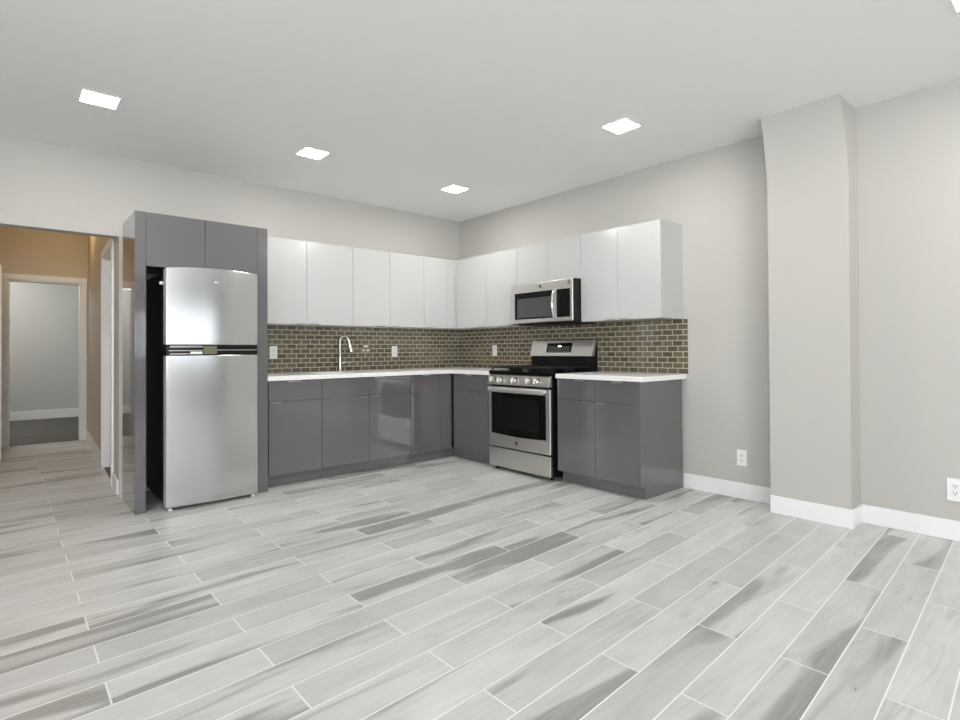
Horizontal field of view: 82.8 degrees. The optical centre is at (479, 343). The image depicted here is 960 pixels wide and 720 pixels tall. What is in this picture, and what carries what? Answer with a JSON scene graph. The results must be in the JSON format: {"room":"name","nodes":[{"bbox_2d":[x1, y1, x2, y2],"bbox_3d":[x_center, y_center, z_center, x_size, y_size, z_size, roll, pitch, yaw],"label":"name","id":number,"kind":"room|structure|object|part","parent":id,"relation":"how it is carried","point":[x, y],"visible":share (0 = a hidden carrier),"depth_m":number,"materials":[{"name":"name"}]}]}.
{"room":"kitchen","nodes":[
{"label":"kitchen","id":0,"kind":"room"},
{"bbox_2d":[0,226,87,429],"bbox_3d":[-5.368,-0.114,6.798,3.800,2.690,0.120,0,-1,-41],"label":"wall","id":1,"kind":"structure","parent":0,"point":[22,251],"depth_m":6.71,"materials":[{"name":"beige paint"}]},
{"bbox_2d":[1,273,86,447],"bbox_3d":[-5.394,0.198,6.757,0.831,2.066,0.138,0,-1,-41],"label":"door frame","id":2,"kind":"structure","parent":1,"relation":"in","point":[7,278],"depth_m":6.66,"materials":[{"name":"white wood"}]},
{"bbox_2d":[10,282,78,411],"bbox_3d":[-6.429,-0.093,8.008,4.640,2.690,3.300,0,-1,-41],"label":"wall","id":3,"kind":"structure","parent":0,"point":[44,318],"depth_m":9.21,"materials":[{"name":"grey paint"}]},
{"bbox_2d":[9,408,77,420],"bbox_3d":[-7.424,1.196,9.139,4.398,0.150,0.014,0,-1,-41],"label":"baseboard","id":4,"kind":"structure","parent":3,"relation":"attached to","point":[70,412],"depth_m":9.19,"materials":[{"name":"white"}]},
{"bbox_2d":[88,236,115,474],"bbox_3d":[-3.939,-0.135,5.723,0.100,2.690,3.387,0,-1,-39],"label":"wall","id":5,"kind":"structure","parent":0,"point":[96,245],"depth_m":5.98,"materials":[{"name":"beige paint"}]},
{"bbox_2d":[87,430,117,494],"bbox_3d":[-3.936,1.150,5.625,0.014,0.118,3.501,0,-1,-39],"label":"baseboard","id":6,"kind":"structure","parent":5,"relation":"attached to","point":[94,447],"depth_m":5.59,"materials":[{"name":"white"}]},
{"bbox_2d":[101,238,113,486],"bbox_3d":[-3.345,0.148,4.973,0.118,2.100,1.021,0,-1,-39],"label":"door","id":7,"kind":"structure","parent":5,"relation":"in","point":[107,263],"depth_m":5.28,"materials":[{"name":"white wood"}]},
{"bbox_2d":[0,134,459,494],"bbox_3d":[-2.874,-0.144,4.330,7.140,2.663,0.120,0,-1,-41],"label":"wall","id":8,"kind":"structure","parent":0,"point":[44,186],"depth_m":4.51,"materials":[{"name":"grey paint"}]},
{"bbox_2d":[267,236,306,325],"bbox_3d":[-1.859,-0.551,4.915,0.484,0.763,0.345,0,-1,-41],"label":"upper cabinet","id":9,"kind":"object","parent":8,"relation":"attached to","point":[286,258],"visible":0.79,"depth_m":4.84,"materials":[{"name":"white laminate"}]},
{"bbox_2d":[298,241,352,326],"bbox_3d":[-1.503,-0.550,5.227,0.461,0.763,0.345,0,-1,-41],"label":"upper cabinet","id":10,"kind":"object","parent":8,"relation":"attached to","point":[329,266],"visible":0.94,"depth_m":5.11,"materials":[{"name":"white plastic"}]},
{"bbox_2d":[268,325,459,372],"bbox_3d":[-1.195,0.056,5.711,2.537,0.442,0.008,0,-1,-41],"label":"tile backsplash","id":11,"kind":"structure","parent":8,"relation":"attached to","point":[299,348],"depth_m":5.65,"materials":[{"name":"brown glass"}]},
{"bbox_2d":[269,346,276,358],"bbox_3d":[-1.919,0.083,5.065,0.072,0.118,0.009,0,-1,-41],"label":"wall outlet","id":12,"kind":"object","parent":11,"relation":"attached to","point":[272,349],"visible":1,"depth_m":5.06,"materials":[{"name":"white plastic"}]},
{"bbox_2d":[362,345,369,351],"bbox_3d":[-1.192,0.051,5.702,0.084,0.082,0.010,0,-1,-41],"label":"fitting","id":13,"kind":"object","parent":11,"relation":"attached to","point":[365,348],"visible":1,"depth_m":5.70,"materials":[{"name":"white plastic"}]},
{"bbox_2d":[392,346,397,356],"bbox_3d":[-0.929,0.086,5.933,0.072,0.118,0.009,0,-1,-41],"label":"wall outlet","id":14,"kind":"object","parent":11,"relation":"attached to","point":[394,348],"visible":1,"depth_m":5.93,"materials":[{"name":"white plastic"}]},
{"bbox_2d":[345,247,389,327],"bbox_3d":[-1.173,-0.549,5.516,0.414,0.763,0.345,0,-1,-41],"label":"upper cabinet","id":15,"kind":"object","parent":8,"relation":"attached to","point":[371,268],"visible":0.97,"depth_m":5.39,"materials":[{"name":"white plastic"}]},
{"bbox_2d":[380,252,423,328],"bbox_3d":[-0.859,-0.548,5.792,0.421,0.763,0.345,0,-1,-41],"label":"upper cabinet","id":16,"kind":"object","parent":8,"relation":"attached to","point":[406,270],"visible":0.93,"depth_m":5.67,"materials":[{"name":"white laminate"}]},
{"bbox_2d":[412,257,470,329],"bbox_3d":[-0.414,-0.546,6.181,0.759,0.763,0.345,0,-1,-41],"label":"upper cabinet","id":17,"kind":"object","parent":8,"relation":"attached to","point":[439,274],"visible":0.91,"depth_m":5.96,"materials":[{"name":"white plastic"}]},
{"bbox_3d":[-0.487,-0.549,5.922,0.306,0.760,0.019,0,-1,-41],"label":"door","id":18,"kind":"part","parent":17,"relation":"part of","materials":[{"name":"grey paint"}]},
{"bbox_2d":[0,417,959,719],"bbox_3d":[-1.896,1.206,3.209,7.140,0.086,16.620,0,-1,-41],"label":"floor","id":19,"kind":"structure","parent":0,"point":[451,587],"depth_m":2.41,"materials":[{"name":"grey tile"}]},
{"bbox_2d":[0,265,1,459],"bbox_3d":[-5.226,0.193,5.354,0.787,2.018,0.106,0,-1,-41],"label":"hall door","id":20,"kind":"structure","parent":19,"relation":"on","point":[0,265],"depth_m":5.62,"materials":[{"name":"white wood"}]},
{"bbox_2d":[119,210,267,514],"bbox_3d":[-2.267,0.133,4.318,0.909,2.100,0.690,0,-1,-41],"label":"refrigerator surround","id":21,"kind":"object","parent":19,"relation":"on","point":[149,243],"visible":0.84,"depth_m":4.03,"materials":[{"name":"grey laminate"}]},
{"bbox_3d":[-2.550,0.131,3.966,0.020,2.100,0.496,0,-1,-41],"label":"panel","id":22,"kind":"part","parent":21,"relation":"part of","materials":[{"name":"grey laminate"}]},
{"bbox_3d":[-2.199,-0.732,3.945,0.380,0.378,0.018,0,-1,-41],"label":"door","id":23,"kind":"part","parent":21,"relation":"part of","materials":[{"name":"grey paint"}]},
{"bbox_3d":[-1.912,-0.731,4.197,0.377,0.378,0.018,0,-1,-41],"label":"door","id":24,"kind":"part","parent":21,"relation":"part of","materials":[{"name":"grey paint"}]},
{"bbox_2d":[147,267,257,510],"bbox_3d":[-2.194,0.317,4.270,0.650,1.730,0.734,0,-1,-41],"label":"refrigerator","id":25,"kind":"object","parent":19,"relation":"on","point":[202,323],"visible":1,"depth_m":3.99,"materials":[{"name":"silver metal"}]},
{"bbox_3d":[-2.220,0.618,3.838,0.002,1.060,0.070,0,-1,-41],"label":"edge trim","id":26,"kind":"part","parent":25,"relation":"part of","materials":[{"name":"grey metal"}]},
{"bbox_3d":[-2.226,-0.262,3.848,0.002,0.536,0.070,0,-1,-41],"label":"edge trim","id":27,"kind":"part","parent":25,"relation":"part of","materials":[{"name":"grey metal"}]},
{"bbox_3d":[-1.976,0.620,4.037,0.628,1.070,0.096,0,-1,-41],"label":"door","id":28,"kind":"part","parent":25,"relation":"part of","materials":[{"name":"silver metal"}]},
{"bbox_3d":[-1.982,-0.271,4.047,0.628,0.563,0.096,0,-1,-41],"label":"freezer door","id":29,"kind":"part","parent":25,"relation":"part of","materials":[{"name":"silver metal"}]},
{"bbox_2d":[268,379,321,486],"bbox_3d":[-1.753,0.748,4.793,0.490,0.874,0.634,0,-1,-41],"label":"base cabinet","id":30,"kind":"object","parent":19,"relation":"on","point":[294,406],"visible":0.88,"depth_m":4.57,"materials":[{"name":"grey laminate"}]},
{"bbox_3d":[-1.552,0.395,4.587,0.458,0.166,0.019,0,-1,-41],"label":"drawer","id":31,"kind":"part","parent":30,"relation":"part of","materials":[{"name":"grey laminate"}]},
{"bbox_2d":[268,367,507,380],"bbox_3d":[-0.784,0.289,5.240,2.536,0.038,1.235,0,-1,-41],"label":"countertop","id":32,"kind":"structure","parent":30,"relation":"on","point":[454,370],"depth_m":5.22,"materials":[{"name":"white stone"}]},
{"bbox_2d":[337,335,352,370],"bbox_3d":[-1.345,0.095,5.436,0.153,0.362,0.067,0,-1,-16],"label":"kitchen faucet","id":33,"kind":"object","parent":32,"relation":"on","point":[340,362],"visible":0.99,"depth_m":5.42,"materials":[{"name":"silver metal"}]},
{"bbox_3d":[-1.355,0.025,5.433,0.103,0.222,0.023,0,-1,-4],"label":"spout","id":34,"kind":"part","parent":33,"relation":"part of","materials":[{"name":"silver metal"}]},
{"bbox_2d":[319,377,368,478],"bbox_3d":[-1.395,0.749,5.106,0.460,0.874,0.634,0,-1,-41],"label":"base cabinet","id":35,"kind":"object","parent":19,"relation":"on","point":[345,401],"visible":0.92,"depth_m":4.88,"materials":[{"name":"grey laminate"}]},
{"bbox_3d":[-1.205,0.396,4.891,0.458,0.166,0.019,0,-1,-41],"label":"drawer","id":36,"kind":"part","parent":35,"relation":"part of","materials":[{"name":"grey paint"}]},
{"bbox_3d":[-1.203,0.783,4.887,0.458,0.599,0.019,0,-1,-41],"label":"door","id":37,"kind":"part","parent":35,"relation":"part of","materials":[{"name":"grey paint"}]},
{"bbox_2d":[366,375,410,470],"bbox_3d":[-1.049,0.750,5.410,0.458,0.874,0.634,0,-1,-41],"label":"base cabinet","id":38,"kind":"object","parent":19,"relation":"on","point":[389,396],"visible":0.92,"depth_m":5.18,"materials":[{"name":"grey paint"}]},
{"bbox_3d":[-0.859,0.397,5.194,0.456,0.166,0.019,0,-1,-41],"label":"drawer","id":39,"kind":"part","parent":38,"relation":"part of","materials":[{"name":"grey laminate"}]},
{"bbox_3d":[-0.857,0.784,5.190,0.456,0.599,0.019,0,-1,-41],"label":"door","id":40,"kind":"part","parent":38,"relation":"part of","materials":[{"name":"grey paint"}]},
{"bbox_2d":[407,374,452,463],"bbox_3d":[-0.659,0.751,5.751,0.578,0.874,0.634,0,-1,-41],"label":"base cabinet","id":41,"kind":"object","parent":19,"relation":"on","point":[430,394],"visible":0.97,"depth_m":5.50,"materials":[{"name":"grey paint"}]},
{"bbox_3d":[-0.551,0.399,5.464,0.356,0.166,0.019,0,-1,-41],"label":"drawer","id":42,"kind":"part","parent":41,"relation":"part of","materials":[{"name":"grey paint"}]},
{"bbox_3d":[-0.549,0.785,5.459,0.356,0.599,0.019,0,-1,-41],"label":"door","id":43,"kind":"part","parent":41,"relation":"part of","materials":[{"name":"grey paint"}]},
{"bbox_2d":[452,374,491,463],"bbox_3d":[0.113,0.746,5.668,0.634,0.874,0.704,0,-1,-41],"label":"base cabinet","id":44,"kind":"object","parent":19,"relation":"on","point":[471,393],"visible":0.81,"depth_m":5.45,"materials":[{"name":"grey paint"}]},
{"bbox_3d":[-0.171,0.784,5.550,0.019,0.599,0.287,0,-1,-41],"label":"door","id":45,"kind":"part","parent":44,"relation":"part of","materials":[{"name":"grey paint"}]},
{"bbox_3d":[-0.073,0.395,5.439,0.019,0.166,0.594,0,-1,-41],"label":"drawer","id":46,"kind":"part","parent":44,"relation":"part of","materials":[{"name":"grey laminate"}]},
{"bbox_3d":[0.025,0.780,5.326,0.019,0.599,0.304,0,-1,-41],"label":"door","id":47,"kind":"part","parent":44,"relation":"part of","materials":[{"name":"grey paint"}]},
{"bbox_2d":[487,340,597,480],"bbox_3d":[0.560,0.571,5.073,0.731,1.206,0.773,0,-1,-41],"label":"gas range","id":48,"kind":"object","parent":19,"relation":"on","point":[523,404],"visible":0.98,"depth_m":4.89,"materials":[{"name":"silver metal"}]},
{"bbox_3d":[0.105,0.334,5.090,0.044,0.056,0.056,0,-1,-41],"label":"knob","id":49,"kind":"part","parent":48,"relation":"part of","materials":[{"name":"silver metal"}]},
{"bbox_3d":[0.171,0.333,5.014,0.044,0.056,0.056,0,-1,-41],"label":"knob","id":50,"kind":"part","parent":48,"relation":"part of","materials":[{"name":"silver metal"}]},
{"bbox_3d":[0.290,0.330,4.877,0.044,0.056,0.056,0,-1,-41],"label":"knob","id":51,"kind":"part","parent":48,"relation":"part of","materials":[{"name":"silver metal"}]},
{"bbox_3d":[0.315,0.416,4.852,0.071,0.039,0.681,0,-1,-41],"label":"handle","id":52,"kind":"part","parent":48,"relation":"part of","materials":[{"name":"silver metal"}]},
{"bbox_3d":[0.340,0.328,4.884,0.047,0.096,0.771,0,-1,-41],"label":"control panel","id":53,"kind":"part","parent":48,"relation":"part of","materials":[{"name":"silver metal"}]},
{"bbox_3d":[0.349,0.673,4.886,0.030,0.556,0.767,0,-1,-41],"label":"oven door","id":54,"kind":"part","parent":48,"relation":"part of","materials":[{"name":"silver metal"}]},
{"bbox_3d":[0.351,1.050,4.882,0.030,0.174,0.767,0,-1,-41],"label":"storage drawer","id":55,"kind":"part","parent":48,"relation":"part of","materials":[{"name":"silver metal"}]},
{"bbox_3d":[0.408,0.328,4.744,0.044,0.056,0.056,0,-1,-41],"label":"knob","id":56,"kind":"part","parent":48,"relation":"part of","materials":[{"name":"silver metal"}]},
{"bbox_3d":[0.470,0.327,4.673,0.044,0.056,0.056,0,-1,-41],"label":"knob","id":57,"kind":"part","parent":48,"relation":"part of","materials":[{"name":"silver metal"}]},
{"bbox_2d":[489,369,591,375],"bbox_3d":[0.555,0.263,5.074,0.578,0.030,0.773,0,-1,-41],"label":"cooktop","id":58,"kind":"object","parent":48,"relation":"in","point":[507,372],"depth_m":4.91,"materials":[{"name":"black metal"}]},
{"bbox_3d":[0.767,0.041,5.285,0.031,0.092,0.313,0,-1,-41],"label":"display panel","id":59,"kind":"part","parent":48,"relation":"part of","materials":[{"name":"black glass"}]},
{"bbox_3d":[0.792,0.045,5.285,0.083,0.152,0.773,0,-1,-41],"label":"console panel","id":60,"kind":"part","parent":48,"relation":"part of","materials":[{"name":"silver metal"}]},
{"bbox_2d":[557,378,682,499],"bbox_3d":[1.142,0.726,4.493,0.634,0.874,0.796,0,-1,-41],"label":"base cabinet","id":61,"kind":"object","parent":19,"relation":"on","point":[620,437],"visible":0.99,"depth_m":4.23,"materials":[{"name":"grey laminate"}]},
{"bbox_3d":[0.786,0.379,4.459,0.019,0.166,0.384,0,-1,-41],"label":"drawer","id":62,"kind":"part","parent":61,"relation":"part of","materials":[{"name":"grey paint"}]},
{"bbox_3d":[0.788,0.766,4.455,0.019,0.599,0.384,0,-1,-41],"label":"door","id":63,"kind":"part","parent":61,"relation":"part of","materials":[{"name":"grey paint"}]},
{"bbox_3d":[1.042,0.374,4.167,0.019,0.166,0.388,0,-1,-41],"label":"drawer","id":64,"kind":"part","parent":61,"relation":"part of","materials":[{"name":"grey paint"}]},
{"bbox_3d":[1.045,0.761,4.162,0.019,0.599,0.388,0,-1,-41],"label":"door","id":65,"kind":"part","parent":61,"relation":"part of","materials":[{"name":"grey paint"}]},
{"bbox_2d":[555,371,686,381],"bbox_3d":[1.147,0.268,4.480,0.633,0.038,0.836,0,-1,-41],"label":"countertop","id":66,"kind":"structure","parent":61,"relation":"on","point":[601,375],"depth_m":4.28,"materials":[{"name":"white stone"}]},
{"bbox_3d":[1.399,0.721,4.201,0.604,0.874,0.018,0,-1,-41],"label":"panel","id":67,"kind":"part","parent":61,"relation":"part of","materials":[{"name":"grey paint"}]},
{"bbox_2d":[0,0,959,221],"bbox_3d":[0.320,-1.577,0.690,7.140,0.080,9.840,0,-1,-41],"label":"ceiling","id":68,"kind":"structure","parent":0,"point":[508,102],"depth_m":3.10,"materials":[{"name":"white paint"}]},
{"bbox_2d":[78,89,120,109],"bbox_3d":[-2.318,-1.487,3.321,0.196,0.006,0.196,0,-1,-41],"label":"recessed light","id":69,"kind":"object","parent":68,"relation":"in","point":[87,96],"visible":1,"depth_m":3.32,"materials":[{"name":"white plastic"}]},
{"bbox_2d":[296,147,329,159],"bbox_3d":[-1.305,-1.483,4.251,0.196,0.006,0.196,0,-1,-41],"label":"recessed light","id":70,"kind":"object","parent":68,"relation":"in","point":[309,152],"visible":1,"depth_m":4.25,"materials":[{"name":"white plastic"}]},
{"bbox_2d":[440,185,468,193],"bbox_3d":[-0.241,-1.479,5.223,0.196,0.006,0.196,0,-1,-41],"label":"recessed light","id":71,"kind":"object","parent":68,"relation":"in","point":[456,189],"visible":1,"depth_m":5.22,"materials":[{"name":"white plastic"}]},
{"bbox_2d":[442,186,466,192],"bbox_3d":[-0.241,-1.479,5.223,0.180,0.004,0.180,0,-1,-41],"label":"diffuser","id":72,"kind":"object","parent":71,"relation":"attached to","point":[454,189],"depth_m":5.22,"materials":[{"name":"white plastic"}]},
{"bbox_2d":[601,118,641,133],"bbox_3d":[0.977,-1.504,3.771,0.196,0.006,0.196,0,-1,-41],"label":"recessed light","id":73,"kind":"object","parent":68,"relation":"in","point":[622,125],"visible":1,"depth_m":3.77,"materials":[{"name":"white plastic"}]},
{"bbox_2d":[950,0,959,12],"bbox_3d":[2.182,-1.527,2.373,0.196,0.006,0.196,0,-1,-41],"label":"recessed light","id":74,"kind":"object","parent":68,"relation":"in","point":[955,3],"visible":1,"depth_m":2.46,"materials":[{"name":"white plastic"}]},
{"bbox_2d":[953,0,959,10],"bbox_3d":[2.182,-1.527,2.373,0.180,0.004,0.180,0,-1,-41],"label":"diffuser","id":75,"kind":"object","parent":74,"relation":"attached to","point":[956,3],"depth_m":2.46,"materials":[{"name":"white plastic"}]},
{"bbox_2d":[459,79,959,520],"bbox_3d":[3.008,-0.198,2.942,0.120,2.663,9.720,0,-1,-41],"label":"wall","id":76,"kind":"structure","parent":0,"point":[908,145],"depth_m":3.48,"materials":[{"name":"grey paint"}]},
{"bbox_2d":[456,255,503,328],"bbox_3d":[0.013,-0.551,6.008,0.345,0.763,0.506,0,-1,-41],"label":"upper cabinet","id":77,"kind":"object","parent":76,"relation":"attached to","point":[470,272],"visible":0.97,"depth_m":5.89,"materials":[{"name":"white laminate"}]},
{"bbox_3d":[-0.086,-0.552,5.898,0.019,0.760,0.467,0,-1,-41],"label":"door","id":78,"kind":"part","parent":77,"relation":"part of","materials":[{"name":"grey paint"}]},
{"bbox_2d":[486,248,531,327],"bbox_3d":[0.329,-0.557,5.647,0.345,0.763,0.453,0,-1,-41],"label":"upper cabinet","id":79,"kind":"object","parent":76,"relation":"attached to","point":[501,267],"visible":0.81,"depth_m":5.55,"materials":[{"name":"white plastic"}]},
{"bbox_3d":[0.219,-0.558,5.550,0.019,0.760,0.451,0,-1,-41],"label":"door","id":80,"kind":"part","parent":79,"relation":"part of","materials":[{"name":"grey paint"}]},
{"bbox_2d":[517,235,580,284],"bbox_3d":[0.745,-0.757,5.186,0.329,0.378,0.791,0,-1,-41],"label":"upper cabinet","id":81,"kind":"object","parent":76,"relation":"attached to","point":[560,259],"visible":0.59,"depth_m":5.04,"materials":[{"name":"white laminate"}]},
{"bbox_3d":[0.502,-0.755,5.228,0.019,0.376,0.405,0,-1,-41],"label":"door","id":82,"kind":"part","parent":81,"relation":"part of","materials":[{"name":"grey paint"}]},
{"bbox_2d":[511,278,595,325],"bbox_3d":[0.693,-0.372,5.127,0.465,0.387,0.770,0,-1,-41],"label":"microwave","id":83,"kind":"object","parent":81,"relation":"attached to","point":[555,302],"visible":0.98,"depth_m":4.95,"materials":[{"name":"silver metal"}]},
{"bbox_3d":[0.653,-0.356,4.862,0.056,0.258,0.024,0,-1,-41],"label":"handle","id":84,"kind":"part","parent":83,"relation":"part of","materials":[{"name":"silver metal"}]},
{"bbox_3d":[0.735,-0.360,4.806,0.006,0.251,0.155,0,-1,-41],"label":"control panel","id":85,"kind":"part","parent":83,"relation":"part of","materials":[{"name":"black glass"}]},
{"bbox_3d":[0.762,-0.760,4.931,0.019,0.376,0.381,0,-1,-41],"label":"door","id":86,"kind":"part","parent":81,"relation":"part of","materials":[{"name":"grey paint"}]},
{"bbox_2d":[460,319,687,373],"bbox_3d":[0.717,0.199,5.459,0.008,0.757,2.888,0,-1,-41],"label":"tile backsplash","id":87,"kind":"structure","parent":76,"relation":"attached to","point":[656,346],"depth_m":4.94,"materials":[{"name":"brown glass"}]},
{"bbox_2d":[492,345,496,355],"bbox_3d":[0.163,0.077,6.079,0.008,0.118,0.072,0,-1,-41],"label":"wall switch","id":88,"kind":"object","parent":87,"relation":"attached to","point":[494,347],"visible":1,"depth_m":6.08,"materials":[{"name":"white plastic"}]},
{"bbox_2d":[581,219,682,322],"bbox_3d":[1.256,-0.575,4.590,0.345,0.763,0.773,0,-1,-41],"label":"upper cabinet","id":89,"kind":"object","parent":76,"relation":"attached to","point":[630,273],"visible":1,"depth_m":4.40,"materials":[{"name":"white laminate"}]},
{"bbox_3d":[1.016,-0.573,4.640,0.019,0.760,0.379,0,-1,-41],"label":"door","id":90,"kind":"part","parent":89,"relation":"part of","materials":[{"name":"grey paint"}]},
{"bbox_3d":[1.271,-0.578,4.349,0.019,0.760,0.389,0,-1,-41],"label":"door","id":91,"kind":"part","parent":89,"relation":"part of","materials":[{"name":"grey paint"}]},
{"bbox_2d":[737,449,746,466],"bbox_3d":[1.946,0.850,4.052,0.008,0.118,0.072,0,-1,-41],"label":"wall outlet","id":92,"kind":"object","parent":76,"relation":"attached to","point":[741,454],"visible":1,"depth_m":4.05,"materials":[{"name":"white plastic"}]},
{"bbox_2d":[683,473,959,541],"bbox_3d":[3.788,1.057,1.798,0.209,0.118,6.735,0,-1,-41],"label":"baseboard","id":93,"kind":"structure","parent":76,"relation":"attached to","point":[943,528],"depth_m":3.46,"materials":[{"name":"white"}]},
{"bbox_2d":[946,477,959,501],"bbox_3d":[2.742,0.844,3.144,0.008,0.132,0.078,0,-1,-41],"label":"wall outlet","id":94,"kind":"object","parent":76,"relation":"attached to","point":[953,484],"visible":1,"depth_m":3.15,"materials":[{"name":"white plastic"}]},
{"bbox_2d":[951,484,958,488],"bbox_3d":[2.740,0.824,3.142,0.003,0.028,0.034,0,-1,-41],"label":"socket","id":95,"kind":"object","parent":94,"relation":"attached to","point":[953,486],"depth_m":3.14,"materials":[{"name":"grey plastic"}]},
{"bbox_2d":[951,491,958,495],"bbox_3d":[2.740,0.864,3.142,0.003,0.028,0.034,0,-1,-41],"label":"socket","id":96,"kind":"object","parent":94,"relation":"attached to","point":[953,493],"depth_m":3.14,"materials":[{"name":"grey plastic"}]},
{"bbox_2d":[760,94,860,509],"bbox_3d":[2.162,-0.185,3.576,0.318,2.663,0.480,0,-1,-41],"label":"pillar","id":97,"kind":"structure","parent":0,"point":[810,149],"depth_m":3.51,"materials":[{"name":"grey paint"}]}
]}

